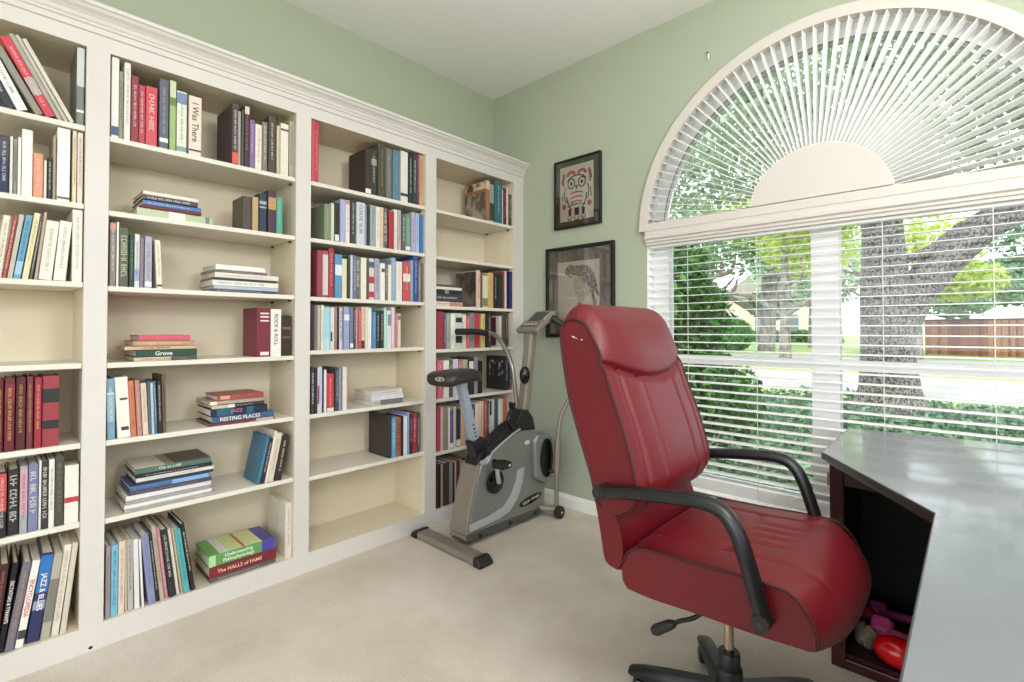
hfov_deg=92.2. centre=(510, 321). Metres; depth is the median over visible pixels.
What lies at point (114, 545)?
book
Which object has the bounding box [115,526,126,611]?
book
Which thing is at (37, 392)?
book
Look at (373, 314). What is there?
book
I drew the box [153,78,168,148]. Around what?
book
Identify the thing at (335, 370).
book
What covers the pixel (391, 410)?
book
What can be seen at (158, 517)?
book
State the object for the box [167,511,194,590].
book
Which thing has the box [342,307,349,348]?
book
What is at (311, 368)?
book
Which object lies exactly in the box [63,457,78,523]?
book
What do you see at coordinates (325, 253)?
book
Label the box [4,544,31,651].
book
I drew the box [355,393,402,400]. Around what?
book
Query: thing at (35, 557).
book
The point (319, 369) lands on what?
book
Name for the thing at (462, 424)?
book
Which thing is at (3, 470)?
book
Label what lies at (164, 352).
book
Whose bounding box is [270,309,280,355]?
book
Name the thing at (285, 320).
book
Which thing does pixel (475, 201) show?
picture
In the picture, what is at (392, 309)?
book
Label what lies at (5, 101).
book
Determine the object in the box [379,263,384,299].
book
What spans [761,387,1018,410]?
lawn
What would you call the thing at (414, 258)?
book
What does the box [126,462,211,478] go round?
book
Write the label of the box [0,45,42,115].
book
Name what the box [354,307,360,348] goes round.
book
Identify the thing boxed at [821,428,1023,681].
desk
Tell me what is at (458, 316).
book
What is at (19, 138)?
book
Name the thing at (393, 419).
book
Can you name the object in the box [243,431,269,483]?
book
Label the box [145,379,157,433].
book
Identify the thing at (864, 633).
pouch
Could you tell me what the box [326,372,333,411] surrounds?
book
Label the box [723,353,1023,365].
driveway
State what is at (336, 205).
book
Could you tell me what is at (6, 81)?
book
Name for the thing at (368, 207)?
book
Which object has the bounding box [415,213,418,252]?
book
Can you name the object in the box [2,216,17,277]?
book
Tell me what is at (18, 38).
book
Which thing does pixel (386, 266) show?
book
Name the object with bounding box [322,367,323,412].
book
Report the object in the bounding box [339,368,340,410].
book
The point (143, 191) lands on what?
book
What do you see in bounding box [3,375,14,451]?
book
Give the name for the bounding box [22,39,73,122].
book
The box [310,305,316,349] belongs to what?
book
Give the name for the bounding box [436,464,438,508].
book
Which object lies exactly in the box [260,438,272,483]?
book
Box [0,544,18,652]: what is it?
book
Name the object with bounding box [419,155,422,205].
book
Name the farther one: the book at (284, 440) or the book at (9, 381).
the book at (284, 440)
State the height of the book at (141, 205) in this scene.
0.010 m
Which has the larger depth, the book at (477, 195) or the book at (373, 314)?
the book at (477, 195)
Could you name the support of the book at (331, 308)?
on the bookcase
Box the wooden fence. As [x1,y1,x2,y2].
[925,318,1023,356]
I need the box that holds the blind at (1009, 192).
[644,176,1023,517]
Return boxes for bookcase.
[0,0,529,681]
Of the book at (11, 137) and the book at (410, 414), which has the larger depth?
the book at (410, 414)
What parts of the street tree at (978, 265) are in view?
crown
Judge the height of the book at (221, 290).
0.010 m
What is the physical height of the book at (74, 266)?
0.250 m
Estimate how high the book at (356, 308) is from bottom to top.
0.209 m
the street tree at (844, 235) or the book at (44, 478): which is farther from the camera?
the street tree at (844, 235)
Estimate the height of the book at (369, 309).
0.211 m
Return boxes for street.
[725,369,1023,403]
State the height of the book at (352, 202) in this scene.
0.219 m
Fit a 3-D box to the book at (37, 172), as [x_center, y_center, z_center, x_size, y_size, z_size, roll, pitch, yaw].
[-1.622,-0.487,1.688,0.130,0.148,0.025,-1,-1,43]
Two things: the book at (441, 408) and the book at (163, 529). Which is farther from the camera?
the book at (441, 408)
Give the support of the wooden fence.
on the lawn at (848, 339)
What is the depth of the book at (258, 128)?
2.15 m
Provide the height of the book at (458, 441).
0.226 m
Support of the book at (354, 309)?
on the bookcase
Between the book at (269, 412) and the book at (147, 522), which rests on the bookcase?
the book at (147, 522)
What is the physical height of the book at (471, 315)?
0.218 m
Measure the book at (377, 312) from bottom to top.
0.195 m
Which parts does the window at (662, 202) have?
arch frame, pane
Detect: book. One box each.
[0,36,54,118]
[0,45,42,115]
[0,60,26,111]
[0,81,14,109]
[0,135,8,192]
[0,215,10,277]
[0,377,3,451]
[0,463,6,538]
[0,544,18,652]
[0,545,8,624]
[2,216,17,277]
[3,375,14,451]
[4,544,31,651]
[6,214,23,277]
[6,460,18,535]
[8,33,62,119]
[8,136,12,192]
[12,139,17,193]
[12,215,32,278]
[14,374,25,450]
[14,543,40,648]
[15,35,67,121]
[17,137,21,194]
[18,457,27,533]
[20,213,40,278]
[21,129,32,195]
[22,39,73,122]
[24,373,33,448]
[25,534,53,643]
[26,456,38,531]
[28,217,42,278]
[32,153,42,197]
[32,212,46,279]
[32,374,41,448]
[36,454,41,529]
[37,220,59,279]
[39,372,59,446]
[39,453,47,529]
[39,536,62,639]
[43,160,46,197]
[45,452,54,527]
[46,157,51,198]
[49,136,56,199]
[50,530,71,635]
[52,220,71,280]
[52,451,63,526]
[55,127,69,201]
[59,529,78,633]
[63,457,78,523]
[66,209,82,281]
[69,130,76,202]
[70,47,84,124]
[76,132,82,202]
[103,535,110,618]
[104,530,117,616]
[106,376,114,439]
[107,374,130,437]
[108,222,115,285]
[110,57,118,137]
[110,527,124,614]
[114,487,211,509]
[115,222,118,285]
[115,480,210,501]
[115,484,209,504]
[115,489,215,513]
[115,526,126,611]
[117,345,193,349]
[118,71,123,138]
[118,227,128,286]
[118,525,132,610]
[120,62,130,140]
[120,472,209,491]
[120,476,211,495]
[123,340,193,345]
[124,449,210,474]
[124,525,139,608]
[125,349,196,356]
[125,355,197,361]
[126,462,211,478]
[126,464,213,482]
[126,469,212,485]
[128,207,211,223]
[128,234,133,286]
[128,378,141,435]
[128,379,136,436]
[129,335,189,340]
[129,526,143,606]
[130,75,138,141]
[131,521,155,604]
[132,199,200,212]
[133,190,197,202]
[133,194,197,207]
[133,234,139,286]
[138,85,144,143]
[138,521,158,601]
[139,204,201,215]
[139,238,143,287]
[139,381,148,434]
[140,515,163,600]
[141,380,150,433]
[142,380,154,433]
[143,236,151,287]
[145,86,156,146]
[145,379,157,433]
[147,515,167,597]
[150,378,161,433]
[152,240,161,288]
[152,373,165,432]
[152,515,175,597]
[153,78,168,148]
[156,515,178,594]
[159,515,182,593]
[165,516,189,592]
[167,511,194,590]
[168,80,175,150]
[175,90,186,152]
[186,95,201,156]
[195,526,274,567]
[195,547,275,578]
[196,397,261,405]
[196,416,274,426]
[196,558,275,582]
[197,400,263,409]
[197,403,266,416]
[199,279,277,288]
[199,408,273,422]
[200,269,266,275]
[200,277,276,282]
[201,264,264,272]
[201,272,277,281]
[201,289,274,293]
[202,285,277,291]
[205,389,263,400]
[217,103,237,164]
[232,196,250,229]
[238,105,249,166]
[238,111,240,164]
[240,110,243,165]
[243,308,269,356]
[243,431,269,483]
[249,120,254,167]
[251,197,257,230]
[252,193,266,231]
[254,124,261,169]
[258,121,266,170]
[260,116,275,172]
[260,426,276,482]
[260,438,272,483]
[263,190,275,232]
[267,431,281,481]
[268,492,291,558]
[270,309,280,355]
[273,433,288,479]
[275,126,279,173]
[276,197,282,233]
[277,123,288,175]
[281,316,290,355]
[286,121,293,176]
[310,250,322,296]
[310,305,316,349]
[310,306,313,350]
[310,366,321,412]
[310,367,313,413]
[311,120,314,180]
[311,204,330,239]
[314,121,318,181]
[314,368,316,413]
[317,305,319,349]
[320,305,323,349]
[321,366,338,410]
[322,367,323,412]
[323,248,333,297]
[323,251,327,296]
[324,307,329,349]
[324,369,325,411]
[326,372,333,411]
[328,199,344,241]
[329,203,333,240]
[329,366,346,409]
[330,307,333,349]
[333,306,336,349]
[334,202,338,241]
[334,254,341,297]
[337,307,338,349]
[339,307,341,349]
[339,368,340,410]
[342,256,349,298]
[342,259,346,297]
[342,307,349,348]
[343,255,352,298]
[345,200,349,242]
[349,148,370,193]
[349,200,354,243]
[349,307,352,348]
[352,255,355,298]
[353,307,364,348]
[353,308,355,348]
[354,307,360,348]
[354,386,401,395]
[354,398,402,405]
[355,202,364,244]
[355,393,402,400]
[356,256,359,298]
[356,308,357,348]
[359,257,365,298]
[364,307,367,348]
[365,205,366,244]
[366,258,373,299]
[366,260,368,299]
[367,143,385,197]
[367,206,369,245]
[367,308,370,348]
[368,205,375,246]
[369,411,390,457]
[370,149,376,194]
[371,308,385,347]
[371,311,379,347]
[371,312,375,348]
[374,258,378,299]
[375,206,379,246]
[379,258,395,300]
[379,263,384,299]
[380,207,382,247]
[380,311,383,347]
[383,208,386,247]
[385,265,387,299]
[386,148,391,198]
[386,307,394,347]
[386,311,390,347]
[386,413,402,455]
[387,211,393,248]
[388,265,390,300]
[389,209,396,249]
[389,414,400,456]
[390,409,408,454]
[391,149,398,200]
[391,417,395,457]
[392,413,406,455]
[395,261,401,300]
[395,313,397,347]
[396,256,417,301]
[397,210,400,249]
[398,314,400,347]
[399,151,400,200]
[400,151,407,202]
[400,410,416,453]
[401,214,405,250]
[402,260,412,301]
[402,262,409,301]
[403,410,419,451]
[406,214,409,250]
[407,212,414,251]
[408,154,411,202]
[409,413,411,453]
[412,154,416,204]
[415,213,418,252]
[416,154,418,204]
[418,262,420,301]
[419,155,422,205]
[419,215,422,252]
[421,263,422,301]
[423,215,423,252]
[436,284,455,287]
[436,286,461,290]
[436,289,461,294]
[436,293,461,301]
[436,301,462,306]
[436,312,442,348]
[436,358,457,396]
[436,359,448,397]
[436,360,443,398]
[436,404,455,447]
[436,405,449,448]
[436,406,442,450]
[436,407,439,451]
[436,456,452,503]
[436,458,448,505]
[436,462,442,505]
[436,463,440,507]
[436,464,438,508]
[437,359,452,396]
[437,456,455,494]
[439,455,459,488]
[440,406,447,449]
[443,314,449,348]
[443,316,445,348]
[444,453,464,464]
[445,313,454,348]
[447,404,464,445]
[448,402,467,444]
[450,356,473,394]
[450,410,452,448]
[453,462,454,502]
[455,270,479,306]
[455,313,461,348]
[456,408,460,446]
[457,401,478,434]
[457,402,474,417]
[458,359,466,383]
[459,356,477,393]
[462,313,473,347]
[462,314,465,347]
[465,180,489,220]
[466,316,469,347]
[470,398,486,438]
[470,399,482,436]
[474,313,479,347]
[475,397,493,432]
[478,361,481,392]
[479,397,497,428]
[480,274,482,307]
[480,314,484,347]
[481,273,492,307]
[482,276,487,307]
[483,396,506,421]
[484,396,502,424]
[485,315,487,347]
[486,355,507,389]
[487,401,488,434]
[488,315,491,346]
[489,314,507,346]
[490,181,501,223]
[490,184,493,221]
[490,314,504,342]
[490,395,509,412]
[492,316,501,346]
[493,271,506,308]
[493,272,503,308]
[493,274,496,307]
[497,275,502,307]
[502,188,505,224]
[502,189,502,223]
[506,188,507,224]
[507,271,511,308]
[508,194,510,225]
[508,362,511,389]
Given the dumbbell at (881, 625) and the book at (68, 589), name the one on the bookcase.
the book at (68, 589)
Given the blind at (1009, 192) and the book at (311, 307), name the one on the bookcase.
the book at (311, 307)
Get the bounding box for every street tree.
[669,193,759,296]
[699,236,810,351]
[708,180,860,357]
[744,231,860,347]
[746,288,795,319]
[842,214,1012,358]
[928,260,1023,342]
[984,223,1023,280]
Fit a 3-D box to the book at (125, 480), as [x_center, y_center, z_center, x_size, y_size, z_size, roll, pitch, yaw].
[-1.382,0.620,1.975,0.200,0.017,0.260,-1,-1,43]
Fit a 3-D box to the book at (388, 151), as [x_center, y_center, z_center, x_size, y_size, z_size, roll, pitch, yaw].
[-0.721,-0.791,2.703,0.194,0.270,0.034,-1,-1,43]
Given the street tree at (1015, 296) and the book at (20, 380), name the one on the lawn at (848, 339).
the street tree at (1015, 296)
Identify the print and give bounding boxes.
[558,258,599,320]
[560,160,593,222]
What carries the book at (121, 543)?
on the bookcase
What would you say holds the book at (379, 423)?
on the bookcase
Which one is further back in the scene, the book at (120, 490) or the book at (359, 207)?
the book at (359, 207)
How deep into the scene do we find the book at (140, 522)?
1.87 m
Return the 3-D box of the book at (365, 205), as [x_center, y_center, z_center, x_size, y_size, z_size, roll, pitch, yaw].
[-0.800,-0.495,2.588,0.152,0.211,0.011,-1,-1,43]
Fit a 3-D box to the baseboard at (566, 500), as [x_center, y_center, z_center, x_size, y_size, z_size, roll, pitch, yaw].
[0.754,1.125,2.741,1.832,0.078,0.016,-1,-1,43]
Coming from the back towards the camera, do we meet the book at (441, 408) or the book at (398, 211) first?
the book at (441, 408)
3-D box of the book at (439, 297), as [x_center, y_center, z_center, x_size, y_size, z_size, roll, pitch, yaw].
[-0.423,-0.141,2.984,0.150,0.046,0.210,-1,-1,44]
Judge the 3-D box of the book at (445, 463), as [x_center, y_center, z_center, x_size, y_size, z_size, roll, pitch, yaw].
[-0.442,0.955,2.961,0.179,0.249,0.040,-1,-1,43]
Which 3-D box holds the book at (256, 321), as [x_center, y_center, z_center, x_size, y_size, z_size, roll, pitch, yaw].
[-1.145,0.047,2.220,0.170,0.214,0.055,-1,-1,43]
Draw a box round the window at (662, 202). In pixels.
[647,13,1023,499]
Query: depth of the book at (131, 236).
1.82 m
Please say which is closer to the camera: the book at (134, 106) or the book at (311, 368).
the book at (134, 106)
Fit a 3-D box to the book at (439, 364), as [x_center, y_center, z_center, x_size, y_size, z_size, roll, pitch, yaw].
[-0.466,0.340,2.931,0.158,0.220,0.044,-1,-1,43]
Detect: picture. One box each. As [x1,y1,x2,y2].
[465,181,485,193]
[465,191,485,219]
[489,359,502,375]
[545,240,615,336]
[554,150,601,230]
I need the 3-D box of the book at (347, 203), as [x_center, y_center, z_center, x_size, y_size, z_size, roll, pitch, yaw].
[-0.869,-0.498,2.513,0.154,0.214,0.023,-1,-1,43]
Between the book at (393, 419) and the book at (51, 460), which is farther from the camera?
the book at (393, 419)
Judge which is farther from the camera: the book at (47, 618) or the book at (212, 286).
the book at (212, 286)
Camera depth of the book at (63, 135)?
1.69 m
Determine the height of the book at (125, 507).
0.014 m
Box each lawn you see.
[723,336,1023,362]
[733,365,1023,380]
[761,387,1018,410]
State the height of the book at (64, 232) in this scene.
0.206 m
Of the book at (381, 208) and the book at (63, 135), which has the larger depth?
the book at (381, 208)
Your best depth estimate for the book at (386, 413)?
2.68 m
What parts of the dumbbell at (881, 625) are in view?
handle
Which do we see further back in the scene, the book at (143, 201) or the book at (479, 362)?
the book at (479, 362)
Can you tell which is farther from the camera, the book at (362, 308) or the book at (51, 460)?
the book at (362, 308)
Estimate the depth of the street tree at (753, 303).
47.23 m
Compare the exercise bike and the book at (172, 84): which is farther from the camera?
the exercise bike
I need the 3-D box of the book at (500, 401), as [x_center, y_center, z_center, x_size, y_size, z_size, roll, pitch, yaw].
[-0.130,0.635,3.299,0.181,0.251,0.035,-1,-1,43]
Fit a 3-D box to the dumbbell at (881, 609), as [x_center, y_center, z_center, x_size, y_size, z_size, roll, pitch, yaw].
[1.420,1.075,1.791,0.190,0.070,0.062,-1,-1,37]
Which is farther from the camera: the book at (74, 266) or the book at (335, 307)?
the book at (335, 307)
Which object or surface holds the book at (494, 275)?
on the bookcase
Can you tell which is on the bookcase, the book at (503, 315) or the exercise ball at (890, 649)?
the book at (503, 315)
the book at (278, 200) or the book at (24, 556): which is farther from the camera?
the book at (278, 200)
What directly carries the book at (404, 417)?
on the bookcase
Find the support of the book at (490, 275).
on the bookcase
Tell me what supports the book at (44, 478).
on the bookcase
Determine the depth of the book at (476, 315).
3.10 m
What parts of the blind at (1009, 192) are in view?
ladder cord, ladder cord, rail, ladder cord, ladder cord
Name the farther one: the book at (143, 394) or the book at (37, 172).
the book at (143, 394)
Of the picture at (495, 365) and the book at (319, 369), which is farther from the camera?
the picture at (495, 365)
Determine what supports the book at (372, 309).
on the bookcase
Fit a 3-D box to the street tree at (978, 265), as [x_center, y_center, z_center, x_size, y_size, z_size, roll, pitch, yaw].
[19.687,-1.848,24.302,5.252,7.307,6.750,0,-1,-14]
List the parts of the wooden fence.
cap rail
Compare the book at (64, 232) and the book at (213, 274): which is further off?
the book at (213, 274)
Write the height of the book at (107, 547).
0.257 m
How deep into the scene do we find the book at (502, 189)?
3.28 m
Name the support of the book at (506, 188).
on the bookcase
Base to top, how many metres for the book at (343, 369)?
0.211 m
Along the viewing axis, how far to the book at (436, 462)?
2.88 m
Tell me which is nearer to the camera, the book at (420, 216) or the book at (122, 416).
the book at (122, 416)
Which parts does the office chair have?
armrest, backrest, leg, lever rod, armrest, leg, seat, armrest, armrest, leg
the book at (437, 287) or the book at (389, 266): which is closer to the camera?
the book at (389, 266)
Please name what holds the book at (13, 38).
on the bookcase
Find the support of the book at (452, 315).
on the bookcase
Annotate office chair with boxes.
[560,304,871,681]
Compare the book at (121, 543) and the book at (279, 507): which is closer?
the book at (121, 543)
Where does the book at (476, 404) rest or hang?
on the bookcase
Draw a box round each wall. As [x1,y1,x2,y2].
[94,0,492,149]
[493,0,1023,501]
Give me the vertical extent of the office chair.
1.197 m
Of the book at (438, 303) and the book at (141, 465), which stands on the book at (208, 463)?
the book at (141, 465)
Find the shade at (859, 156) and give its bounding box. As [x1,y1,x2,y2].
[639,0,1023,232]
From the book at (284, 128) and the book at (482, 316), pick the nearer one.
the book at (284, 128)
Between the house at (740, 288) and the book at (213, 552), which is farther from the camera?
the house at (740, 288)
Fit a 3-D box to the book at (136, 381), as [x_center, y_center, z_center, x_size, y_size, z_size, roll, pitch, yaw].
[-1.438,0.322,1.884,0.150,0.208,0.025,-1,-1,43]
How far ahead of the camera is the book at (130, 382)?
1.82 m
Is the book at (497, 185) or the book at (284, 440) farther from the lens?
the book at (497, 185)
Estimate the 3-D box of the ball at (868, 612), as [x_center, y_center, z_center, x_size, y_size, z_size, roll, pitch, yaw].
[1.315,1.079,1.814,0.060,0.056,0.060,-1,-1,43]
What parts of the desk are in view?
cabinet frame, molding, panel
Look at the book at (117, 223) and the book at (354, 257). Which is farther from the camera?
the book at (354, 257)
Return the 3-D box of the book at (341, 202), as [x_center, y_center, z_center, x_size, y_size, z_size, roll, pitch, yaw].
[-0.886,-0.498,2.491,0.153,0.213,0.025,-1,-1,43]
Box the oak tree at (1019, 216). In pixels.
[669,37,1023,427]
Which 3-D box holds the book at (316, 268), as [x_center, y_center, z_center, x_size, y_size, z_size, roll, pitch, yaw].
[-0.980,-0.228,2.416,0.200,0.223,0.028,-1,-1,43]
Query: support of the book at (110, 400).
on the bookcase
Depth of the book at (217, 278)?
2.10 m
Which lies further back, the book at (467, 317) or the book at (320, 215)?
the book at (467, 317)
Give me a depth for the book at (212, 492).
1.90 m
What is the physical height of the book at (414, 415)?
0.219 m
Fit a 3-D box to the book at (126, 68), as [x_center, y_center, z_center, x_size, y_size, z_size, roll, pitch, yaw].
[-1.492,-0.812,1.893,0.210,0.290,0.019,-1,-1,43]
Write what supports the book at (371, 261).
on the bookcase
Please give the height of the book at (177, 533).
0.257 m
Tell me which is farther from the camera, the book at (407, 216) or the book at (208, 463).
the book at (407, 216)
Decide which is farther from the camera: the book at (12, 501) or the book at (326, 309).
the book at (326, 309)
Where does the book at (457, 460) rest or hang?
on the bookcase
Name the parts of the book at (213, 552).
panel, panel, panel, panel, panel, panel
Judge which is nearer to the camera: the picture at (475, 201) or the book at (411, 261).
the book at (411, 261)
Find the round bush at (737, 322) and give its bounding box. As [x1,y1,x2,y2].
[724,318,755,350]
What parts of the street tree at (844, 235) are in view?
crown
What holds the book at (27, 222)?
on the bookcase
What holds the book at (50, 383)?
on the bookcase
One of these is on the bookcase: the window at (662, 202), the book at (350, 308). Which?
the book at (350, 308)
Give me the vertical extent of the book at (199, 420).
0.012 m
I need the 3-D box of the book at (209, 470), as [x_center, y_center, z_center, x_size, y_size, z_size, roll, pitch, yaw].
[-1.374,0.607,1.990,0.200,0.009,0.254,-1,-1,43]
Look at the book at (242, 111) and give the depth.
2.11 m
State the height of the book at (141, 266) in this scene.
0.187 m
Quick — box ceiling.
[285,0,712,99]
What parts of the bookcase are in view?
shelf, shelf, shelf, shelf, shelf, shelf, panel, shelf, shelf, shelf, shelf, shelf, shelf, panel, crown molding, panel, shelf, shelf, shelf, shelf, shelf, shelf, panel, shelf, shelf, shelf, shelf, shelf, shelf, panel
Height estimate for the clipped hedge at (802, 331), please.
1.845 m
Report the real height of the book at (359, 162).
0.234 m
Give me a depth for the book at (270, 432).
2.19 m
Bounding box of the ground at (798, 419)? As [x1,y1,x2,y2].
[719,396,1023,483]
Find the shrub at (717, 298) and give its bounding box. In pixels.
[673,244,767,447]
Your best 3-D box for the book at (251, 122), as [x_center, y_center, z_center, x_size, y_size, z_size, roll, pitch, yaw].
[-1.175,-0.768,2.188,0.152,0.211,0.020,-1,-1,43]
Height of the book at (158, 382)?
0.200 m
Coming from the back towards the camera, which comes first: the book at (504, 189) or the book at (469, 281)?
the book at (504, 189)
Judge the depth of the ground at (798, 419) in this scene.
6.96 m
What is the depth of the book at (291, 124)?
2.26 m
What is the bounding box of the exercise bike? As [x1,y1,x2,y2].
[411,311,568,569]
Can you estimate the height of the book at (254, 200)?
0.146 m
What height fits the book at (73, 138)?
0.251 m
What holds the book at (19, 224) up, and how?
on the bookcase
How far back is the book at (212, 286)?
2.10 m
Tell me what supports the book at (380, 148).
on the bookcase
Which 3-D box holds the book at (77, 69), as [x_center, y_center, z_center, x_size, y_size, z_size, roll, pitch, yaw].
[-1.581,-0.823,1.797,0.198,0.276,0.021,-1,-1,43]
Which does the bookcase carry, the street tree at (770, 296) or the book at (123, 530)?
the book at (123, 530)
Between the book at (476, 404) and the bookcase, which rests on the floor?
the bookcase
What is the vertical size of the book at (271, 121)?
0.250 m
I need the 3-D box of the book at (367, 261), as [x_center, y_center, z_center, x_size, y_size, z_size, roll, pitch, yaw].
[-0.787,-0.214,2.590,0.146,0.202,0.012,-1,-1,43]
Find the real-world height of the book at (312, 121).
0.290 m
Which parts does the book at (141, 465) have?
panel, panel, panel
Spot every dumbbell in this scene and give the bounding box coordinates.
[869,600,911,624]
[870,614,907,639]
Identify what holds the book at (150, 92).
on the bookcase
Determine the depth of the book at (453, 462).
2.94 m
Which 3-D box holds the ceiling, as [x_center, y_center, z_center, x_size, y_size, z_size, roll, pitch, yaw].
[0.084,-1.772,-0.573,6.256,0.150,6.837,-1,-1,43]
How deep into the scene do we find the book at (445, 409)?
2.90 m
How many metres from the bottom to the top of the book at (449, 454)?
0.252 m
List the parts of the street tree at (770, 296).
crown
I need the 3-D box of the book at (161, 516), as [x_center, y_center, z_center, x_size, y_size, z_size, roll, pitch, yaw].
[-1.366,0.931,1.983,0.192,0.266,0.042,-1,-1,43]
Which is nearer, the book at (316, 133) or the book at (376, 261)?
the book at (316, 133)
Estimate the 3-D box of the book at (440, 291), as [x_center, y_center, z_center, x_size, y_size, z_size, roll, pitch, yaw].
[-0.421,-0.176,2.979,0.150,0.023,0.203,-1,-1,44]
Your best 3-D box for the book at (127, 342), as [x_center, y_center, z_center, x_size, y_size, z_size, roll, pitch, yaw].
[-1.398,0.084,1.959,0.190,0.018,0.195,-1,-1,43]
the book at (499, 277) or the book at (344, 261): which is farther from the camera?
the book at (499, 277)
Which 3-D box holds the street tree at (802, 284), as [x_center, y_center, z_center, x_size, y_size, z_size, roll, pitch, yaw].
[24.046,-2.703,39.151,10.020,9.489,10.098,0,-1,0]
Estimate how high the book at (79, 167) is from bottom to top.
0.249 m
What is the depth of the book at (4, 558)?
1.58 m
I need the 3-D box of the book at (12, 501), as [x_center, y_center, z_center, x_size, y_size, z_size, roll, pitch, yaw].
[-1.667,0.585,1.649,0.154,0.212,0.026,-1,-1,43]
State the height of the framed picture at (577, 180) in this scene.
0.439 m
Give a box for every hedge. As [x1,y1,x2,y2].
[702,385,1023,491]
[751,329,844,342]
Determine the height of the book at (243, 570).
0.018 m
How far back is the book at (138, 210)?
1.92 m
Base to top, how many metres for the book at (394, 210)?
0.219 m
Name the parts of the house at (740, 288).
pane, pane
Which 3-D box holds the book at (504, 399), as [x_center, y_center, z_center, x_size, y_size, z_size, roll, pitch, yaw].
[-0.106,0.634,3.332,0.184,0.254,0.040,-1,-1,43]
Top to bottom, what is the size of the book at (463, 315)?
0.209 m
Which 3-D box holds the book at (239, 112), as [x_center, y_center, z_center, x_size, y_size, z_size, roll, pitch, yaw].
[-1.218,-0.780,2.160,0.169,0.235,0.011,-1,-1,43]
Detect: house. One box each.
[726,269,809,336]
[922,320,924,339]
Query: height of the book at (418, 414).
0.219 m
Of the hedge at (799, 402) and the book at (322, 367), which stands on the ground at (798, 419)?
the hedge at (799, 402)
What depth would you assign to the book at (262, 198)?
2.16 m
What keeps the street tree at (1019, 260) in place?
on the lawn at (848, 339)
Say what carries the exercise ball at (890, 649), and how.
on the desk
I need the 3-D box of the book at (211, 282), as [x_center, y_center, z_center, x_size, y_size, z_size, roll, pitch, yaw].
[-1.199,-0.160,2.179,0.190,0.023,0.261,-1,-1,44]
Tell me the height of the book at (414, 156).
0.282 m
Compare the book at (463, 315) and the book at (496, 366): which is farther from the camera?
the book at (496, 366)
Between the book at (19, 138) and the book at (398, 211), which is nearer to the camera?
the book at (19, 138)
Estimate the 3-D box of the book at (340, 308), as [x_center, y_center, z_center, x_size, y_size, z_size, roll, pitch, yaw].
[-0.891,0.034,2.483,0.150,0.208,0.017,-1,-1,43]
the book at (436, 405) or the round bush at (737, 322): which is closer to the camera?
the book at (436, 405)
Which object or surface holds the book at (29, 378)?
on the bookcase
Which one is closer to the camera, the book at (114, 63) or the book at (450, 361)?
the book at (114, 63)
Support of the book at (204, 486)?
on the book at (125, 507)
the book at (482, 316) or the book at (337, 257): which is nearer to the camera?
the book at (337, 257)
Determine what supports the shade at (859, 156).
attached to the wall at (622, 100)
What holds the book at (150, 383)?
on the bookcase
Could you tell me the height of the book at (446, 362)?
0.220 m
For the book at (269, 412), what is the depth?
2.10 m
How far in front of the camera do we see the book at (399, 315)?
2.68 m
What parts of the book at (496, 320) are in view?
panel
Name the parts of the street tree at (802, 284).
crown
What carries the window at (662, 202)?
attached to the wall at (622, 100)
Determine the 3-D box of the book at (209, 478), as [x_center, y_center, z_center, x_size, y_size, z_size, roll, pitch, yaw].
[-1.379,0.636,1.975,0.200,0.015,0.268,-1,-1,44]
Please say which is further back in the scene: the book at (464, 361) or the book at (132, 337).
the book at (464, 361)
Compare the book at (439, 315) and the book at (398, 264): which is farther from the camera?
the book at (439, 315)
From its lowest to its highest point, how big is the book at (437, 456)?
0.242 m
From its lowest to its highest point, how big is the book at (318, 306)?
0.215 m
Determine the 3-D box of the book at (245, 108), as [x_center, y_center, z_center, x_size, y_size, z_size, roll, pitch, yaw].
[-1.203,-0.795,2.185,0.192,0.267,0.019,-1,-1,43]
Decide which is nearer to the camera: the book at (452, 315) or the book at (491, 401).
the book at (452, 315)
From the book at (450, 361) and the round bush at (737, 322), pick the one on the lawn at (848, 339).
the round bush at (737, 322)
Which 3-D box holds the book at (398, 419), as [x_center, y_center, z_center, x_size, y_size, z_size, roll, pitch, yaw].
[-0.661,0.624,2.719,0.152,0.212,0.028,-1,-1,43]
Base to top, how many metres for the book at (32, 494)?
0.220 m
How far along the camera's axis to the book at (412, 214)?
2.75 m
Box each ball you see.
[861,606,877,623]
[873,635,906,669]
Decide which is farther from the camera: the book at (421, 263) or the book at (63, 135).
the book at (421, 263)
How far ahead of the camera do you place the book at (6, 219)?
1.58 m
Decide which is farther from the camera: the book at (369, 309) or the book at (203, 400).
the book at (369, 309)
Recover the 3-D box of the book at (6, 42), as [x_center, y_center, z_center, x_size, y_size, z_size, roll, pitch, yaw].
[-1.658,-0.805,1.689,0.182,0.236,0.133,-1,-1,43]
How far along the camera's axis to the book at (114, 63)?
1.79 m
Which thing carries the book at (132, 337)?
on the book at (127, 342)
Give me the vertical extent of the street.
0.100 m
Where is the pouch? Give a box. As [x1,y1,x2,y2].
[854,621,877,649]
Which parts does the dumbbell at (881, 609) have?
handle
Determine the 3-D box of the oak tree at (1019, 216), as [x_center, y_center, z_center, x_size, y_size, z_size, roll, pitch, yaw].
[6.388,-2.443,7.799,11.067,8.046,5.515,0,-1,20]
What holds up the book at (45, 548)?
on the bookcase
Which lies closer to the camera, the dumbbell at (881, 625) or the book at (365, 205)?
the dumbbell at (881, 625)
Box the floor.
[7,501,876,681]
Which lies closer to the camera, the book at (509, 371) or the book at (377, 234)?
the book at (377, 234)
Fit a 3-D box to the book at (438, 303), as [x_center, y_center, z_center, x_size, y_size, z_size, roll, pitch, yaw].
[-0.420,-0.104,2.983,0.150,0.026,0.218,-1,-1,42]
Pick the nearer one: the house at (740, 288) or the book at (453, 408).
the book at (453, 408)
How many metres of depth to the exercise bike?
2.74 m
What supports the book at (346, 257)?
on the bookcase

